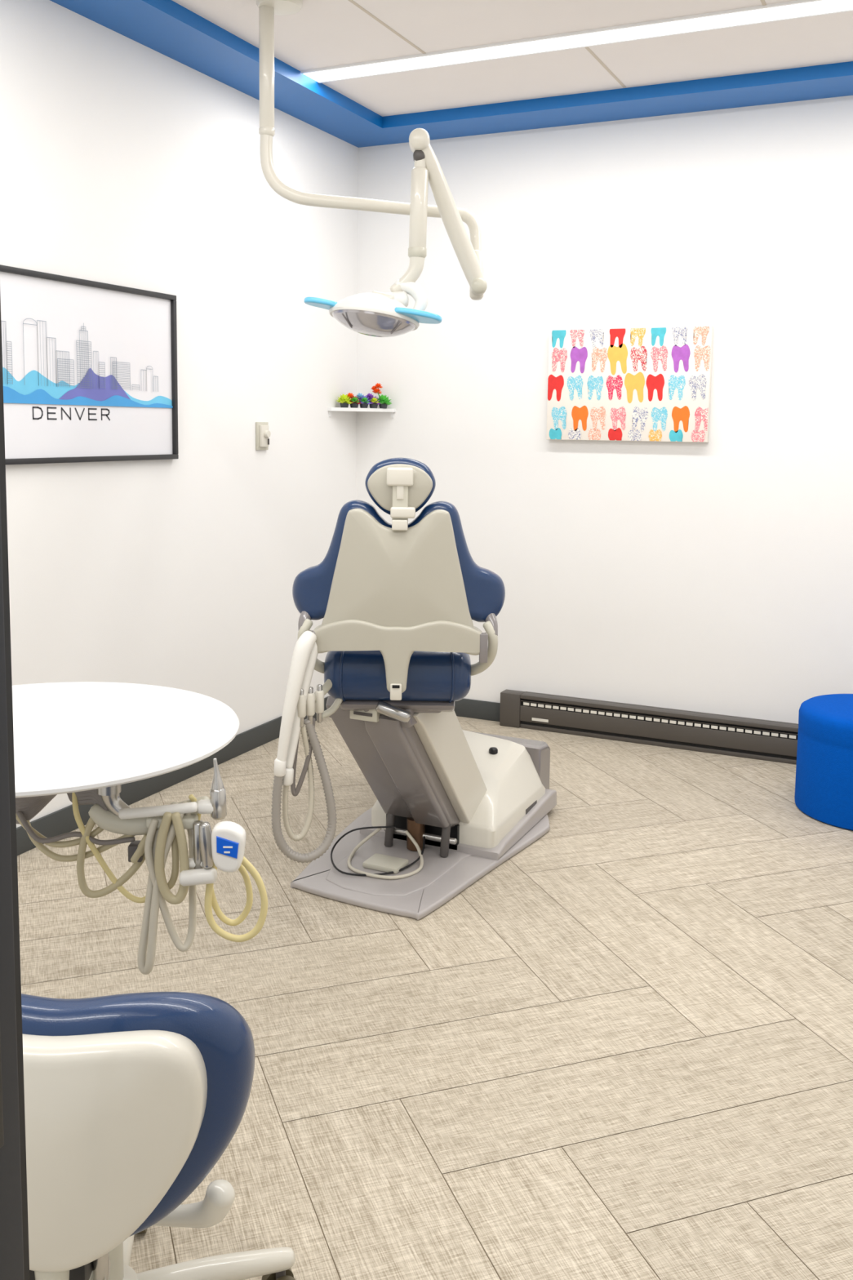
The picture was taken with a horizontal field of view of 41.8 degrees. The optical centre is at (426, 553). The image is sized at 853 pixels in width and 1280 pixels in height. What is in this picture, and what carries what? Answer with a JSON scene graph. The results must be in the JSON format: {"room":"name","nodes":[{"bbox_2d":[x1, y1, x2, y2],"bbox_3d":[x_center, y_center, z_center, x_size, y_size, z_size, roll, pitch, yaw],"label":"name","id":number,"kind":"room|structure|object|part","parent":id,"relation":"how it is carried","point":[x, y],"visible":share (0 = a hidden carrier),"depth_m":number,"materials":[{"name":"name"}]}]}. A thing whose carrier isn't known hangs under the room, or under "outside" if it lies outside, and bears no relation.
{"room":"dental clinic","nodes":[
{"label":"dental clinic","id":0,"kind":"room"},
{"bbox_2d":[2,367,172,408],"bbox_3d":[-1.176,-0.546,3.705,0.001,0.108,1.050,4,7,25],"label":"mountain graphic","id":1,"kind":"object","parent":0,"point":[31,380],"depth_m":3.58,"materials":[{"name":"blue paper"}]},
{"bbox_2d":[0,0,358,827],"bbox_3d":[-1.558,-0.405,3.052,0.100,2.870,5.700,4,7,25],"label":"wall","id":2,"kind":"structure","parent":0,"point":[123,162],"depth_m":4.27,"materials":[{"name":"paint"}]},
{"bbox_2d":[0,264,178,464],"bbox_3d":[-1.175,-0.604,3.698,0.026,0.605,1.088,4,7,25],"label":"poster","id":3,"kind":"object","parent":2,"relation":"attached to","point":[90,367],"visible":0.98,"depth_m":3.76,"materials":[{"name":"paper"}]},
{"bbox_2d":[16,695,329,855],"bbox_3d":[-1.547,0.985,3.141,0.012,0.090,5.600,4,7,25],"label":"baseboard","id":4,"kind":"structure","parent":2,"relation":"attached to","point":[61,821],"depth_m":4.22,"materials":[{"name":"rubber"}]},
{"bbox_2d":[49,0,382,133],"bbox_3d":[-1.453,-1.677,2.659,0.270,0.050,5.330,4,7,25],"label":"trim","id":5,"kind":"structure","parent":2,"relation":"attached to","point":[166,27],"depth_m":4.05,"materials":[{"name":"blue paint"}]},
{"bbox_2d":[255,422,271,449],"bbox_3d":[-0.687,-0.497,4.745,0.040,0.118,0.082,4,7,25],"label":"dimmer switch","id":6,"kind":"object","parent":2,"relation":"attached to","point":[263,433],"visible":1,"depth_m":4.72,"materials":[{"name":"beige plastic"}]},
{"bbox_3d":[-0.675,-0.506,4.739,0.014,0.034,0.034,4,7,25],"label":"knob","id":7,"kind":"part","parent":6,"relation":"part of","materials":[{"name":"beige plastic"}]},
{"bbox_2d":[327,407,395,417],"bbox_3d":[-0.307,-0.671,5.330,0.215,0.043,0.285,4,7,25],"label":"corner shelf","id":8,"kind":"object","parent":2,"relation":"attached to","point":[392,411],"visible":1,"depth_m":5.32,"materials":[{"name":"white laminate"}]},
{"bbox_2d":[335,393,352,407],"bbox_3d":[-0.388,-0.722,5.288,0.091,0.066,0.086,4,7,25],"label":"potted succulent","id":9,"kind":"object","parent":8,"relation":"on","point":[344,400],"visible":1,"depth_m":5.28,"materials":[{"name":"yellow plant"}]},
{"bbox_2d":[339,403,348,407],"bbox_3d":[-0.389,-0.701,5.295,0.044,0.022,0.044,4,7,25],"label":"pot","id":10,"kind":"object","parent":9,"relation":"on","point":[342,405],"depth_m":5.28,"materials":[{"name":"black plastic"}]},
{"bbox_2d":[347,392,360,408],"bbox_3d":[-0.345,-0.727,5.306,0.081,0.073,0.080,4,7,25],"label":"potted succulent","id":11,"kind":"object","parent":8,"relation":"on","point":[355,401],"visible":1,"depth_m":5.30,"materials":[{"name":"green plant"}]},
{"bbox_2d":[350,403,358,408],"bbox_3d":[-0.344,-0.702,5.315,0.044,0.022,0.044,4,7,25],"label":"pot","id":12,"kind":"object","parent":11,"relation":"on","point":[353,405],"depth_m":5.30,"materials":[{"name":"black plastic"}]},
{"bbox_2d":[355,393,371,408],"bbox_3d":[-0.299,-0.729,5.328,0.084,0.073,0.083,4,7,25],"label":"potted succulent","id":13,"kind":"object","parent":8,"relation":"on","point":[365,402],"visible":0.99,"depth_m":5.32,"materials":[{"name":"green plant"}]},
{"bbox_2d":[360,403,368,408],"bbox_3d":[-0.299,-0.704,5.336,0.044,0.022,0.044,4,7,25],"label":"pot","id":14,"kind":"object","parent":13,"relation":"attached to","point":[362,405],"depth_m":5.32,"materials":[{"name":"black plastic"}]},
{"bbox_2d":[366,393,380,408],"bbox_3d":[-0.255,-0.730,5.348,0.081,0.073,0.081,4,7,25],"label":"potted succulent","id":15,"kind":"object","parent":8,"relation":"on","point":[374,402],"visible":1,"depth_m":5.34,"materials":[{"name":"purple plant"}]},
{"bbox_2d":[368,403,377,408],"bbox_3d":[-0.254,-0.706,5.357,0.044,0.022,0.044,4,7,25],"label":"pot","id":16,"kind":"object","parent":15,"relation":"on","point":[372,405],"depth_m":5.34,"materials":[{"name":"black plastic"}]},
{"bbox_2d":[371,382,391,408],"bbox_3d":[-0.212,-0.758,5.375,0.090,0.123,0.104,-6,9,-44],"label":"potted succulent","id":17,"kind":"object","parent":8,"relation":"on","point":[384,402],"visible":1,"depth_m":5.36,"materials":[{"name":"green plant"}]},
{"bbox_2d":[372,387,382,393],"bbox_3d":[-0.238,-0.783,5.375,0.050,0.031,0.052,-1,7,-13],"label":"flower","id":18,"kind":"object","parent":17,"relation":"on","point":[375,390],"depth_m":5.36,"materials":[{"name":"orange plant"}]},
{"bbox_2d":[374,382,382,388],"bbox_3d":[-0.231,-0.806,5.369,0.043,0.027,0.045,-1,7,-13],"label":"flower","id":19,"kind":"object","parent":17,"relation":"on","point":[378,385],"depth_m":5.36,"materials":[{"name":"orange plant"}]},
{"bbox_2d":[378,404,387,408],"bbox_3d":[-0.209,-0.708,5.377,0.044,0.022,0.044,4,7,25],"label":"pot","id":20,"kind":"object","parent":17,"relation":"attached to","point":[381,406],"depth_m":5.36,"materials":[{"name":"black plastic"}]},
{"bbox_2d":[17,715,852,1279],"bbox_3d":[0.076,1.137,2.391,3.600,0.001,5.600,4,7,25],"label":"floor","id":21,"kind":"structure","parent":0,"point":[384,1209],"depth_m":2.64,"materials":[{"name":"beige tile"}]},
{"bbox_2d":[0,496,24,1279],"bbox_3d":[-0.286,-0.060,0.621,0.070,2.770,0.060,4,7,25],"label":"door frame","id":22,"kind":"structure","parent":21,"relation":"on","point":[11,1246],"depth_m":0.67,"materials":[{"name":"brown metal"}]},
{"bbox_2d":[0,295,30,1279],"bbox_3d":[-0.267,-0.063,0.653,0.038,2.770,0.015,4,7,25],"label":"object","id":23,"kind":"object","parent":22,"relation":"attached to","point":[2,461],"visible":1,"depth_m":0.68,"materials":[{"name":"black plastic"}]},
{"bbox_2d":[12,681,267,974],"bbox_3d":[-0.733,0.736,2.064,0.771,0.850,0.712,-2,7,-24],"label":"table","id":24,"kind":"object","parent":21,"relation":"on","point":[82,740],"visible":0.98,"depth_m":1.91,"materials":[{"name":"white plastic"}]},
{"bbox_3d":[-0.488,0.506,1.911,0.039,0.052,0.015,1,7,0],"label":"bracket lever","id":25,"kind":"part","parent":24,"relation":"part of","materials":[{"name":"plastic"}]},
{"bbox_3d":[-0.454,0.435,1.885,0.136,0.035,0.022,1,7,5],"label":"holder rail","id":26,"kind":"part","parent":24,"relation":"part of","materials":[{"name":"white plastic"}]},
{"bbox_2d":[192,820,204,869],"bbox_3d":[-0.385,0.498,1.890,0.020,0.093,0.020,4,7,25],"label":"dental handpiece","id":27,"kind":"object","parent":24,"relation":"on","point":[197,825],"depth_m":1.88,"materials":[{"name":"metal"}]},
{"bbox_2d":[196,799,213,813],"bbox_3d":[-0.371,0.430,1.892,0.036,0.024,0.023,1,7,0],"label":"holder","id":28,"kind":"object","parent":24,"relation":"on","point":[203,806],"depth_m":1.88,"materials":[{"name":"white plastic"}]},
{"bbox_2d":[21,991,295,1279],"bbox_3d":[-0.477,0.865,1.607,0.604,0.704,0.584,4,7,25],"label":"stool","id":29,"kind":"object","parent":21,"relation":"on","point":[131,1100],"visible":0.89,"depth_m":1.31,"materials":[{"name":"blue plastic"}]},
{"bbox_3d":[-0.410,0.862,1.406,0.021,0.174,0.121,-1,7,-17],"label":"support rail","id":30,"kind":"part","parent":29,"relation":"part of","materials":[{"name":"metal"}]},
{"bbox_3d":[-0.493,1.106,1.823,0.047,0.063,0.274,0,7,-6],"label":"leg","id":31,"kind":"part","parent":29,"relation":"part of","materials":[{"name":"beige plastic"}]},
{"bbox_3d":[-0.342,0.868,1.482,0.212,0.129,0.038,4,7,29],"label":"lever arm","id":32,"kind":"part","parent":29,"relation":"part of","materials":[{"name":"white plastic"}]},
{"bbox_3d":[-0.336,1.119,1.732,0.274,0.063,0.047,-2,7,-24],"label":"leg","id":33,"kind":"part","parent":29,"relation":"part of","materials":[{"name":"beige plastic"}]},
{"bbox_3d":[-0.233,1.151,1.787,0.016,0.048,0.015,4,7,25],"label":"caster stem","id":34,"kind":"part","parent":29,"relation":"part of","materials":[{"name":"grey plastic"}]},
{"bbox_2d":[271,457,556,919],"bbox_3d":[0.042,0.329,3.677,0.781,1.311,1.454,2,7,8],"label":"dental chair","id":35,"kind":"object","parent":21,"relation":"on","point":[397,602],"visible":1,"depth_m":3.15,"materials":[{"name":"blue plastic"}]},
{"bbox_2d":[297,694,306,718],"bbox_3d":[-0.343,0.418,3.058,0.026,0.067,0.025,4,7,25],"label":"dental handpiece","id":36,"kind":"object","parent":35,"relation":"on","point":[301,702],"depth_m":3.05,"materials":[{"name":"beige plastic"}]},
{"bbox_3d":[-0.340,0.190,3.137,0.036,0.084,0.076,2,7,11],"label":"arm post","id":37,"kind":"part","parent":35,"relation":"part of","materials":[{"name":"beige plastic"}]},
{"bbox_2d":[306,693,315,715],"bbox_3d":[-0.320,0.416,3.078,0.026,0.067,0.025,4,7,25],"label":"dental handpiece","id":38,"kind":"object","parent":35,"relation":"on","point":[310,697],"depth_m":3.07,"materials":[{"name":"beige plastic"}]},
{"bbox_3d":[-0.304,0.379,3.119,0.028,0.077,0.177,6,8,37],"label":"holder arm","id":39,"kind":"part","parent":35,"relation":"part of","materials":[{"name":"beige plastic"}]},
{"bbox_2d":[315,689,324,713],"bbox_3d":[-0.298,0.413,3.107,0.026,0.067,0.025,4,7,25],"label":"dental handpiece","id":40,"kind":"object","parent":35,"relation":"on","point":[319,694],"depth_m":3.10,"materials":[{"name":"beige plastic"}]},
{"bbox_3d":[-0.177,0.462,3.234,0.090,0.042,0.026,4,7,25],"label":"badge plate","id":41,"kind":"part","parent":35,"relation":"part of","materials":[{"name":"beige plastic"}]},
{"bbox_3d":[-0.094,0.453,3.182,0.102,0.059,0.036,2,7,14],"label":"recline motor","id":42,"kind":"part","parent":35,"relation":"part of","materials":[{"name":"metal"}]},
{"bbox_3d":[-0.055,0.661,3.546,0.243,0.500,0.580,4,7,25],"label":"lift arm casing","id":43,"kind":"part","parent":35,"relation":"part of","materials":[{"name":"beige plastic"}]},
{"bbox_2d":[324,650,471,701],"bbox_3d":[-0.082,0.307,3.546,0.420,0.159,0.817,1,7,0],"label":"seat cushion","id":44,"kind":"object","parent":35,"relation":"on","point":[348,675],"depth_m":3.14,"materials":[{"name":"blue leather"}]},
{"bbox_3d":[-0.071,-0.140,3.018,0.042,0.137,0.036,1,7,0],"label":"headrest stem","id":45,"kind":"part","parent":35,"relation":"part of","materials":[{"name":"beige plastic"}]},
{"bbox_3d":[-0.038,0.665,3.447,0.117,0.485,0.465,4,7,25],"label":"lift arm panel","id":46,"kind":"part","parent":35,"relation":"part of","materials":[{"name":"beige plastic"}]},
{"bbox_3d":[0.017,0.967,3.767,0.642,0.022,1.123,4,7,25],"label":"plate","id":47,"kind":"part","parent":35,"relation":"part of","materials":[{"name":"paint"}]},
{"bbox_3d":[0.077,0.669,3.504,0.036,0.507,0.585,4,7,25],"label":"lift arm","id":48,"kind":"part","parent":35,"relation":"part of","materials":[{"name":"plastic"}]},
{"bbox_3d":[0.181,0.196,3.137,0.035,0.084,0.076,-1,7,-14],"label":"arm post","id":49,"kind":"part","parent":35,"relation":"part of","materials":[{"name":"beige plastic"}]},
{"bbox_2d":[794,693,852,830],"bbox_3d":[1.639,0.761,4.121,0.520,0.393,0.520,4,7,25],"label":"pouf","id":50,"kind":"object","parent":21,"relation":"on","point":[824,782],"visible":1,"depth_m":4.00,"materials":[{"name":"fabric"}]},
{"bbox_2d":[172,0,852,116],"bbox_3d":[0.112,-1.665,2.070,3.600,0.100,5.600,4,7,25],"label":"ceiling","id":51,"kind":"structure","parent":0,"point":[323,33],"depth_m":4.01,"materials":[{"name":"white paint"}]},
{"bbox_2d":[256,0,487,337],"bbox_3d":[-0.155,-1.268,3.762,0.676,1.079,0.575,4,7,25],"label":"light","id":52,"kind":"object","parent":51,"relation":"hanging from","point":[376,313],"depth_m":3.66,"materials":[{"name":"white plastic"}]},
{"bbox_2d":[348,0,425,53],"bbox_3d":[-0.268,-1.793,3.586,0.012,0.002,1.230,4,7,25],"label":"seam","id":53,"kind":"object","parent":51,"relation":"attached to","point":[350,1],"visible":1,"depth_m":3.85,"materials":[{"name":"beige"}]},
{"bbox_2d":[300,0,852,83],"bbox_3d":[0.919,-1.796,3.786,3.050,0.008,0.144,4,7,25],"label":"recessed light","id":54,"kind":"object","parent":51,"relation":"in","point":[797,9],"visible":1,"depth_m":3.94,"materials":[{"name":"white plastic"}]},
{"bbox_2d":[585,46,626,88],"bbox_3d":[0.686,-1.859,4.273,0.012,0.002,0.550,4,7,25],"label":"seam","id":55,"kind":"object","parent":51,"relation":"attached to","point":[588,49],"visible":1,"depth_m":4.26,"materials":[{"name":"beige"}]},
{"bbox_2d":[760,0,766,5],"bbox_3d":[0.836,-1.720,3.072,0.012,0.002,1.230,4,7,25],"label":"seam","id":56,"kind":"object","parent":51,"relation":"attached to","point":[763,2],"visible":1,"depth_m":3.60,"materials":[{"name":"beige"}]},
{"bbox_2d":[355,95,852,724],"bbox_3d":[1.306,-0.567,4.792,3.600,2.870,0.100,4,7,25],"label":"wall","id":57,"kind":"structure","parent":0,"point":[715,576],"depth_m":4.89,"materials":[{"name":"paint"}]},
{"bbox_2d":[453,697,500,721],"bbox_3d":[0.009,0.737,5.484,0.802,0.090,0.012,4,7,25],"label":"baseboard","id":58,"kind":"structure","parent":57,"relation":"attached to","point":[467,708],"depth_m":5.37,"materials":[{"name":"rubber"}]},
{"bbox_2d":[330,61,852,147],"bbox_3d":[1.244,-1.850,4.477,3.600,0.050,0.270,4,7,25],"label":"trim","id":59,"kind":"structure","parent":57,"relation":"attached to","point":[830,80],"depth_m":4.62,"materials":[{"name":"blue paint"}]},
{"bbox_2d":[546,325,713,442],"bbox_3d":[0.880,-0.738,4.899,0.722,0.489,0.037,4,7,25],"label":"painting","id":60,"kind":"object","parent":57,"relation":"attached to","point":[641,384],"visible":1,"depth_m":4.87,"materials":[{"name":"multicoloured fabric"}]},
{"bbox_2d":[499,688,798,764],"bbox_3d":[1.394,0.797,4.801,2.285,0.160,0.075,4,7,25],"label":"baseboard heater","id":61,"kind":"object","parent":57,"relation":"attached to","point":[699,731],"visible":0.89,"depth_m":4.95,"materials":[{"name":"metal"}]}
]}

